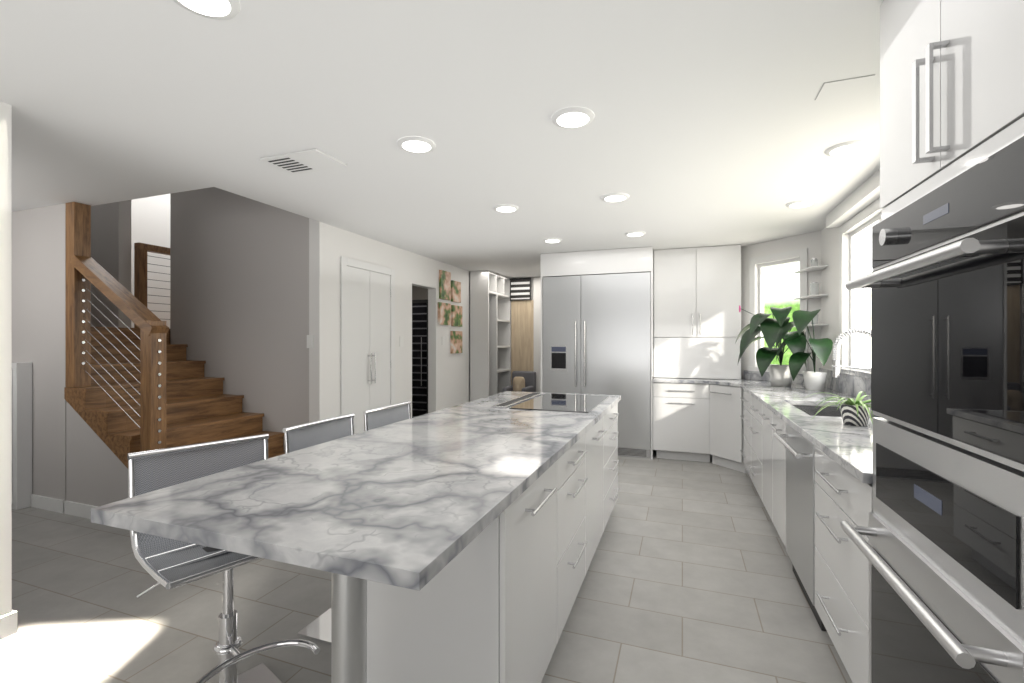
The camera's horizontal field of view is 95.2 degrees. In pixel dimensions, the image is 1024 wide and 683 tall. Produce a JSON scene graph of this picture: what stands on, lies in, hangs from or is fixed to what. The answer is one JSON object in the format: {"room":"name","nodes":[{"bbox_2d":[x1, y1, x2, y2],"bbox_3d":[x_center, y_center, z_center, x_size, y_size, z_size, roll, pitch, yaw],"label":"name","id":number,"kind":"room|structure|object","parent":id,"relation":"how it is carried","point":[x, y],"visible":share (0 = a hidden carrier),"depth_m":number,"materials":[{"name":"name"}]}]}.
{"room":"kitchen","nodes":[
{"label":"kitchen","id":0,"kind":"room"},
{"bbox_2d":[0,102,11,616],"bbox_3d":[-3.639,0.120,-1.315,0.120,2.460,7.440,0,0,20],"label":"wall","id":1,"kind":"structure","parent":0,"point":[5,358],"depth_m":2.14,"materials":[{"name":"white paint"}]},
{"bbox_2d":[0,609,16,639],"bbox_3d":[-3.540,1.300,-1.237,0.014,0.100,7.254,0,0,20],"label":"baseboard","id":2,"kind":"structure","parent":1,"relation":"attached to","point":[8,624],"depth_m":2.14,"materials":[{"name":"white wood"}]},
{"bbox_2d":[12,203,128,506],"bbox_3d":[-4.046,-0.610,3.942,4.100,3.920,0.120,0,0,20],"label":"wall","id":3,"kind":"structure","parent":0,"point":[39,288],"depth_m":3.75,"materials":[{"name":"grey paint"}]},
{"bbox_2d":[31,494,97,518],"bbox_3d":[-4.093,1.300,3.886,3.650,0.100,0.014,0,0,20],"label":"baseboard","id":4,"kind":"structure","parent":3,"relation":"attached to","point":[37,501],"depth_m":3.68,"materials":[{"name":"white wood"}]},
{"bbox_2d":[91,199,134,327],"bbox_3d":[-4.586,-1.343,5.117,1.080,2.415,0.120,0,0,20],"label":"wall","id":5,"kind":"structure","parent":0,"point":[119,229],"depth_m":4.95,"materials":[{"name":"grey paint"}]},
{"bbox_2d":[135,194,169,328],"bbox_3d":[-4.193,-1.343,7.954,0.120,2.415,5.720,0,0,20],"label":"wall","id":6,"kind":"structure","parent":0,"point":[152,214],"depth_m":6.25,"materials":[{"name":"grey paint"}]},
{"bbox_2d":[170,187,308,431],"bbox_3d":[-2.730,-0.610,4.676,1.890,3.920,0.120,0,0,20],"label":"wall","id":7,"kind":"structure","parent":0,"point":[239,293],"depth_m":4.56,"materials":[{"name":"grey paint"}]},
{"bbox_2d":[307,335,313,347],"bbox_3d":[-1.849,0.000,4.284,0.075,0.120,0.011,0,0,20],"label":"switch plate","id":8,"kind":"object","parent":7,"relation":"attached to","point":[310,341],"depth_m":4.28,"materials":[{"name":"white plastic"}]},
{"bbox_2d":[309,218,468,421],"bbox_3d":[-1.085,-0.610,6.258,0.120,3.920,4.220,0,0,20],"label":"wall","id":9,"kind":"structure","parent":0,"point":[448,371],"depth_m":5.38,"materials":[{"name":"white paint"}]},
{"bbox_2d":[340,256,394,433],"bbox_3d":[-1.477,0.265,4.917,0.057,2.170,0.890,0,0,20],"label":"closet door","id":10,"kind":"structure","parent":9,"relation":"in","point":[367,338],"depth_m":4.85,"materials":[{"name":"white wood"}]},
{"bbox_2d":[438,302,450,324],"bbox_3d":[-0.932,-0.380,6.448,0.033,0.300,0.320,0,0,20],"label":"picture","id":11,"kind":"object","parent":9,"relation":"attached to","point":[444,313],"visible":1,"depth_m":6.42,"materials":[{"name":"multicoloured"}]},
{"bbox_2d":[439,270,450,299],"bbox_3d":[-0.926,-0.775,6.467,0.033,0.390,0.280,0,0,20],"label":"picture","id":12,"kind":"object","parent":9,"relation":"attached to","point":[444,285],"visible":1,"depth_m":6.42,"materials":[{"name":"multicoloured paper"}]},
{"bbox_2d":[451,280,460,302],"bbox_3d":[-0.813,-0.720,6.777,0.033,0.300,0.260,0,0,20],"label":"picture","id":13,"kind":"object","parent":9,"relation":"attached to","point":[455,291],"visible":0.94,"depth_m":6.73,"materials":[{"name":"multicoloured paper"}]},
{"bbox_2d":[450,331,461,352],"bbox_3d":[-0.806,0.010,6.795,0.033,0.320,0.320,0,0,20],"label":"picture","id":14,"kind":"object","parent":9,"relation":"attached to","point":[455,341],"visible":1,"depth_m":6.74,"materials":[{"name":"multicoloured paper"}]},
{"bbox_2d":[451,305,461,326],"bbox_3d":[-0.802,-0.370,6.805,0.033,0.300,0.300,0,0,20],"label":"picture","id":15,"kind":"object","parent":9,"relation":"attached to","point":[456,315],"visible":1,"depth_m":6.76,"materials":[{"name":"multicoloured paper"}]},
{"bbox_2d":[412,286,427,299],"bbox_3d":[-1.321,0.120,7.760,1.350,2.460,0.120,0,0,20],"label":"wall","id":16,"kind":"structure","parent":0,"point":[419,293],"depth_m":7.76,"materials":[{"name":"grey paint"}]},
{"bbox_2d":[0,450,852,682],"bbox_3d":[-1.542,1.410,2.051,10.100,0.120,15.200,0,0,20],"label":"floor","id":17,"kind":"structure","parent":0,"point":[690,577],"depth_m":2.38,"materials":[{"name":"tile"}]},
{"bbox_2d":[12,362,31,509],"bbox_3d":[-4.509,0.760,3.984,1.200,1.180,0.113,0,0,20],"label":"base cabinet","id":18,"kind":"object","parent":17,"relation":"on","point":[21,434],"visible":0.62,"depth_m":3.77,"materials":[{"name":"white"}]},
{"bbox_2d":[64,202,284,468],"bbox_3d":[-2.836,0.131,4.035,2.130,2.438,1.151,0,0,20],"label":"stairs","id":19,"kind":"structure","parent":17,"relation":"on","point":[145,386],"depth_m":3.68,"materials":[{"name":"brown wood"}]},
{"bbox_2d":[127,433,319,682],"bbox_3d":[-1.007,0.872,1.652,0.529,0.957,0.487,0,0,40],"label":"stool","id":20,"kind":"object","parent":17,"relation":"on","point":[167,563],"visible":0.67,"depth_m":1.66,"materials":[{"name":"silver metal"}]},
{"bbox_2d":[282,413,354,644],"bbox_3d":[-0.720,0.872,2.254,0.529,0.957,0.487,0,0,20],"label":"stool","id":21,"kind":"object","parent":17,"relation":"on","point":[299,437],"visible":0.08,"depth_m":2.26,"materials":[{"name":"grey fabric"}]},
{"bbox_2d":[363,401,410,430],"bbox_3d":[-0.525,0.872,2.789,0.529,0.957,0.487,0,0,20],"label":"stool","id":22,"kind":"object","parent":17,"relation":"on","point":[374,418],"visible":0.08,"depth_m":2.87,"materials":[{"name":"silver metal"}]},
{"bbox_2d":[412,299,427,417],"bbox_3d":[-1.488,0.360,7.388,0.750,1.980,0.683,0,0,20],"label":"wine rack","id":23,"kind":"object","parent":17,"relation":"on","point":[419,357],"visible":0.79,"depth_m":7.04,"materials":[{"name":"black plastic"}]},
{"bbox_2d":[331,399,620,682],"bbox_3d":[0.069,0.908,2.412,0.640,0.884,2.980,0,0,20],"label":"kitchen island","id":24,"kind":"object","parent":17,"relation":"on","point":[498,610],"depth_m":1.47,"materials":[{"name":"white wood"}]},
{"bbox_2d":[91,391,620,594],"bbox_3d":[-0.108,0.448,2.466,0.970,0.035,3.040,0,0,20],"label":"island countertop","id":25,"kind":"structure","parent":24,"relation":"on","point":[389,505],"depth_m":1.31,"materials":[{"name":"grey stone"}]},
{"bbox_2d":[511,392,610,410],"bbox_3d":[0.370,0.426,3.313,0.510,0.007,0.880,0,0,20],"label":"cooktop","id":26,"kind":"object","parent":25,"relation":"in","point":[547,401],"depth_m":3.24,"materials":[{"name":"black glass"}]},
{"bbox_2d":[469,270,510,401],"bbox_3d":[-0.340,0.132,7.658,0.318,2.437,1.000,0,0,20],"label":"built-in shelf","id":27,"kind":"object","parent":17,"relation":"on","point":[489,335],"visible":0.71,"depth_m":7.24,"materials":[{"name":"white wood"}]},
{"bbox_2d":[503,371,535,391],"bbox_3d":[0.125,0.925,7.654,0.400,0.850,0.570,0,0,20],"label":"armchair","id":28,"kind":"object","parent":17,"relation":"on","point":[530,380],"visible":0.25,"depth_m":7.77,"materials":[{"name":"grey fabric"}]},
{"bbox_2d":[513,377,524,391],"bbox_3d":[0.113,0.740,7.621,0.210,0.340,0.140,0,0,20],"label":"pillow","id":29,"kind":"object","parent":28,"relation":"on","point":[518,384],"visible":0.58,"depth_m":7.56,"materials":[{"name":"beige fabric"}]},
{"bbox_2d":[541,247,654,458],"bbox_3d":[1.075,0.132,5.842,1.335,2.436,0.677,0,0,20],"label":"fridge","id":30,"kind":"object","parent":17,"relation":"on","point":[597,322],"visible":0.79,"depth_m":5.54,"materials":[{"name":"silver metal"}]},
{"bbox_2d":[653,245,740,461],"bbox_3d":[2.150,0.132,5.467,0.938,2.436,0.647,0,0,20],"label":"tall cabinet","id":31,"kind":"object","parent":17,"relation":"on","point":[697,313],"visible":0.88,"depth_m":5.34,"materials":[{"name":"white wood"}]},
{"bbox_2d":[653,377,736,386],"bbox_3d":[2.073,0.448,5.354,0.870,0.035,0.906,0,0,20],"label":"countertop","id":32,"kind":"structure","parent":31,"relation":"on","point":[728,382],"depth_m":5.21,"materials":[{"name":"stone"}]},
{"bbox_2d":[710,384,747,472],"bbox_3d":[2.692,0.908,5.119,0.990,0.884,0.878,0,0,20],"label":"base cabinet","id":33,"kind":"object","parent":17,"relation":"on","point":[726,426],"visible":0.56,"depth_m":4.94,"materials":[{"name":"white wood"}]},
{"bbox_2d":[740,390,747,471],"bbox_3d":[2.579,0.908,4.372,0.697,0.884,0.619,0,0,20],"label":"base cabinet","id":34,"kind":"object","parent":17,"relation":"on","point":[745,395],"depth_m":4.57,"materials":[{"name":"white wood"}]},
{"bbox_2d":[764,430,783,511],"bbox_3d":[2.163,1.005,3.230,0.697,0.690,0.330,0,0,20],"label":"base cabinet","id":35,"kind":"object","parent":17,"relation":"on","point":[766,432],"depth_m":3.43,"materials":[{"name":"white wood"}]},
{"bbox_2d":[768,434,783,543],"bbox_3d":[2.026,1.005,2.855,0.697,0.690,0.470,0,0,20],"label":"base cabinet","id":36,"kind":"object","parent":17,"relation":"on","point":[775,447],"depth_m":3.07,"materials":[{"name":"white wood"}]},
{"bbox_2d":[784,422,785,547],"bbox_3d":[1.843,0.908,2.350,0.697,0.884,0.603,0,0,20],"label":"base cabinet","id":37,"kind":"object","parent":17,"relation":"on","point":[784,422],"depth_m":2.80,"materials":[{"name":"white wood"}]},
{"bbox_2d":[774,423,826,631],"bbox_3d":[1.515,0.912,2.482,0.131,0.876,0.614,0,0,20],"label":"dishwasher","id":38,"kind":"object","parent":17,"relation":"on","point":[800,499],"visible":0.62,"depth_m":2.41,"materials":[{"name":"silver metal"}]},
{"bbox_2d":[748,393,871,503],"bbox_3d":[2.346,0.908,3.733,0.697,0.884,0.740,0,0,20],"label":"base cabinet","id":39,"kind":"object","parent":17,"relation":"on","point":[760,418],"depth_m":3.79,"materials":[{"name":"white"}]},
{"bbox_2d":[815,446,872,682],"bbox_3d":[1.620,0.908,1.737,0.697,0.884,0.702,0,0,20],"label":"base cabinet","id":40,"kind":"object","parent":17,"relation":"on","point":[842,578],"depth_m":1.79,"materials":[{"name":"white wood"}]},
{"bbox_2d":[737,367,879,483],"bbox_3d":[2.281,0.343,3.442,0.828,0.245,4.358,0,0,20],"label":"countertop","id":41,"kind":"structure","parent":40,"relation":"on","point":[849,448],"depth_m":2.87,"materials":[{"name":"stone"}]},
{"bbox_2d":[735,305,806,386],"bbox_3d":[2.452,0.036,4.459,0.543,0.785,0.632,0,0,20],"label":"plant","id":42,"kind":"object","parent":41,"relation":"on","point":[780,374],"visible":0.92,"depth_m":4.38,"materials":[{"name":"green plant"}]},
{"bbox_2d":[776,309,832,390],"bbox_3d":[2.539,0.077,4.100,0.413,0.705,0.479,0,0,20],"label":"plant","id":43,"kind":"object","parent":41,"relation":"on","point":[814,380],"visible":0.98,"depth_m":4.06,"materials":[{"name":"green plant"}]},
{"bbox_2d":[793,405,872,417],"bbox_3d":[2.057,0.558,3.019,0.400,0.184,0.780,0,0,20],"label":"sink basin","id":44,"kind":"object","parent":41,"relation":"in","point":[826,411],"depth_m":3.37,"materials":[{"name":"silver metal"}]},
{"bbox_2d":[805,391,880,425],"bbox_3d":[1.774,0.348,2.405,0.488,0.161,0.469,0,0,20],"label":"spider plant","id":45,"kind":"object","parent":41,"relation":"on","point":[855,413],"visible":0.79,"depth_m":2.38,"materials":[{"name":"green plant"}]},
{"bbox_2d":[831,327,870,376],"bbox_3d":[2.181,0.169,2.923,0.297,0.521,0.153,0,0,20],"label":"faucet","id":46,"kind":"object","parent":41,"relation":"on","point":[836,366],"visible":0.46,"depth_m":2.99,"materials":[{"name":"silver metal"}]},
{"bbox_2d":[840,0,1023,682],"bbox_3d":[1.321,0.132,1.062,0.795,2.436,0.760,0,0,20],"label":"tall cabinet","id":47,"kind":"object","parent":17,"relation":"on","point":[942,550],"visible":1,"depth_m":1.08,"materials":[{"name":"white wood"}]},
{"bbox_2d":[0,0,882,277],"bbox_3d":[-2.223,-1.240,2.299,8.650,0.300,15.200,0,0,20],"label":"ceiling","id":48,"kind":"structure","parent":0,"point":[713,123],"depth_m":2.23,"materials":[{"name":"white paint"}]},
{"bbox_2d":[173,0,239,19],"bbox_3d":[-0.975,-1.083,1.472,0.209,0.013,0.209,0,0,-19],"label":"recessed light","id":49,"kind":"object","parent":48,"relation":"in","point":[227,9],"depth_m":1.51,"materials":[{"name":"white plastic"}]},
{"bbox_2d":[260,148,346,174],"bbox_3d":[-1.258,-1.083,2.831,0.420,0.012,0.260,0,0,20],"label":"ceiling vent","id":50,"kind":"object","parent":48,"relation":"in","point":[305,161],"visible":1,"depth_m":2.80,"materials":[{"name":"white metal"}]},
{"bbox_2d":[397,136,435,152],"bbox_3d":[-0.527,-1.083,2.586,0.209,0.013,0.209,0,0,-19],"label":"recessed light","id":51,"kind":"object","parent":48,"relation":"in","point":[413,144],"depth_m":2.56,"materials":[{"name":"white"}]},
{"bbox_2d":[493,204,518,211],"bbox_3d":[-0.048,-1.083,3.816,0.209,0.013,0.209,0,0,-19],"label":"recessed light","id":52,"kind":"object","parent":48,"relation":"in","point":[503,207],"depth_m":3.79,"materials":[{"name":"white plastic"}]},
{"bbox_2d":[543,238,561,242],"bbox_3d":[0.435,-1.083,5.024,0.209,0.013,0.209,0,0,-19],"label":"recessed light","id":53,"kind":"object","parent":48,"relation":"in","point":[549,240],"depth_m":4.99,"materials":[{"name":"white plastic"}]},
{"bbox_2d":[551,107,594,128],"bbox_3d":[0.296,-1.083,2.276,0.209,0.013,0.209,0,0,-19],"label":"recessed light","id":54,"kind":"object","parent":48,"relation":"in","point":[572,117],"depth_m":2.25,"materials":[{"name":"white plastic"}]},
{"bbox_2d":[601,193,629,201],"bbox_3d":[0.778,-1.083,3.527,0.209,0.013,0.209,0,0,-19],"label":"recessed light","id":55,"kind":"object","parent":48,"relation":"in","point":[611,197],"depth_m":3.50,"materials":[{"name":"white"}]},
{"bbox_2d":[625,231,645,236],"bbox_3d":[1.242,-1.083,4.720,0.209,0.013,0.209,0,0,-19],"label":"recessed light","id":56,"kind":"object","parent":48,"relation":"in","point":[634,233],"depth_m":4.68,"materials":[{"name":"white plastic"}]},
{"bbox_2d":[786,199,816,207],"bbox_3d":[2.279,-1.083,3.688,0.209,0.013,0.209,0,0,-19],"label":"recessed light","id":57,"kind":"object","parent":48,"relation":"in","point":[807,202],"depth_m":3.65,"materials":[{"name":"white"}]},
{"bbox_2d":[815,74,874,99],"bbox_3d":[1.423,-1.089,2.010,0.180,0.002,0.150,0,0,20],"label":"ceiling hatch","id":58,"kind":"object","parent":48,"relation":"attached to","point":[840,80],"visible":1,"depth_m":1.96,"materials":[{"name":"grey paint"}]},
{"bbox_2d":[824,140,869,156],"bbox_3d":[1.885,-1.083,2.634,0.209,0.013,0.209,0,0,14],"label":"recessed light","id":59,"kind":"object","parent":48,"relation":"in","point":[849,147],"depth_m":2.61,"materials":[{"name":"white"}]},
{"bbox_2d":[511,277,533,300],"bbox_3d":[1.492,0.120,7.609,4.400,2.460,0.120,0,0,20],"label":"wall","id":60,"kind":"structure","parent":0,"point":[532,288],"depth_m":7.95,"materials":[{"name":"white paint"}]},
{"bbox_2d":[511,277,540,391],"bbox_3d":[0.256,0.135,7.962,0.565,2.430,0.058,0,0,20],"label":"panel","id":61,"kind":"object","parent":60,"relation":"attached to","point":[525,335],"visible":0.5,"depth_m":7.95,"materials":[{"name":"brown wood"}]},
{"bbox_2d":[510,278,530,299],"bbox_3d":[0.145,-0.890,7.970,0.370,0.370,0.034,0,0,20],"label":"window","id":62,"kind":"structure","parent":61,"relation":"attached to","point":[520,288],"depth_m":7.96,"materials":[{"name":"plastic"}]},
{"bbox_2d":[741,231,820,378],"bbox_3d":[2.834,0.120,5.182,0.140,2.460,1.362,0,0,-25],"label":"wall","id":63,"kind":"structure","parent":0,"point":[811,241],"depth_m":4.88,"materials":[{"name":"white paint"}]},
{"bbox_2d":[748,248,807,373],"bbox_3d":[2.870,-0.305,5.021,0.130,1.270,0.660,0,0,-25],"label":"window","id":64,"kind":"structure","parent":63,"relation":"in","point":[757,265],"depth_m":5.20,"materials":[{"name":"white"}]},
{"bbox_2d":[821,227,863,369],"bbox_3d":[1.123,0.120,-0.861,0.140,2.460,11.550,0,0,20],"label":"wall","id":65,"kind":"structure","parent":0,"point":[830,276],"depth_m":4.24,"materials":[{"name":"white paint"}]},
{"bbox_2d":[794,265,827,326],"bbox_3d":[2.924,-0.431,4.590,0.196,0.562,0.447,0,0,20],"label":"corner shelf","id":66,"kind":"object","parent":65,"relation":"attached to","point":[814,268],"visible":0.88,"depth_m":4.49,"materials":[{"name":"white"}]},
{"bbox_2d":[810,282,818,294],"bbox_3d":[2.935,-0.508,4.540,0.068,0.131,0.070,0,0,20],"label":"jar","id":67,"kind":"object","parent":66,"relation":"on","point":[813,288],"depth_m":4.53,"materials":[{"name":"clear glass"}]},
{"bbox_2d":[811,258,817,265],"bbox_3d":[2.935,-0.758,4.540,0.055,0.091,0.056,0,0,20],"label":"jar","id":68,"kind":"object","parent":66,"relation":"on","point":[813,259],"depth_m":4.52,"materials":[{"name":"clear glass"}]},
{"bbox_2d":[811,315,817,323],"bbox_3d":[2.935,-0.218,4.540,0.058,0.111,0.060,0,0,20],"label":"jar","id":69,"kind":"object","parent":66,"relation":"on","point":[816,317],"depth_m":4.52,"materials":[{"name":"clear glass"}]},
{"bbox_2d":[826,169,881,370],"bbox_3d":[2.440,-0.425,2.975,0.210,1.330,2.240,0,0,20],"label":"window","id":70,"kind":"structure","parent":65,"relation":"in","point":[855,214],"depth_m":3.89,"materials":[{"name":"white wood"}]},
{"bbox_3d":[-3.856,-0.035,7.406,2.087,0.200,6.520,0,0,20],"label":"floor","id":71,"kind":"structure","parent":0,"visible":0},
{"bbox_2d":[134,243,169,327],"bbox_3d":[-3.666,-0.593,5.862,0.080,0.914,1.890,0,0,20],"label":"rail","id":72,"kind":"object","parent":71,"relation":"on","point":[141,250],"visible":0.42,"depth_m":4.99,"materials":[{"name":"brown wood"}]},
{"label":"outside","id":73,"kind":"structure","parent":0,"visible":0},
{"bbox_2d":[764,262,799,364],"bbox_3d":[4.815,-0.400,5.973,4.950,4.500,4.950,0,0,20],"label":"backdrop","id":74,"kind":"structure","parent":73,"point":[781,289],"depth_m":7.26,"materials":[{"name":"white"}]},
{"bbox_2d":[864,228,872,367],"bbox_3d":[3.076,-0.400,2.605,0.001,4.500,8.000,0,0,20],"label":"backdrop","id":75,"kind":"structure","parent":73,"point":[868,269],"depth_m":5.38,"materials":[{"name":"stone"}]}
]}

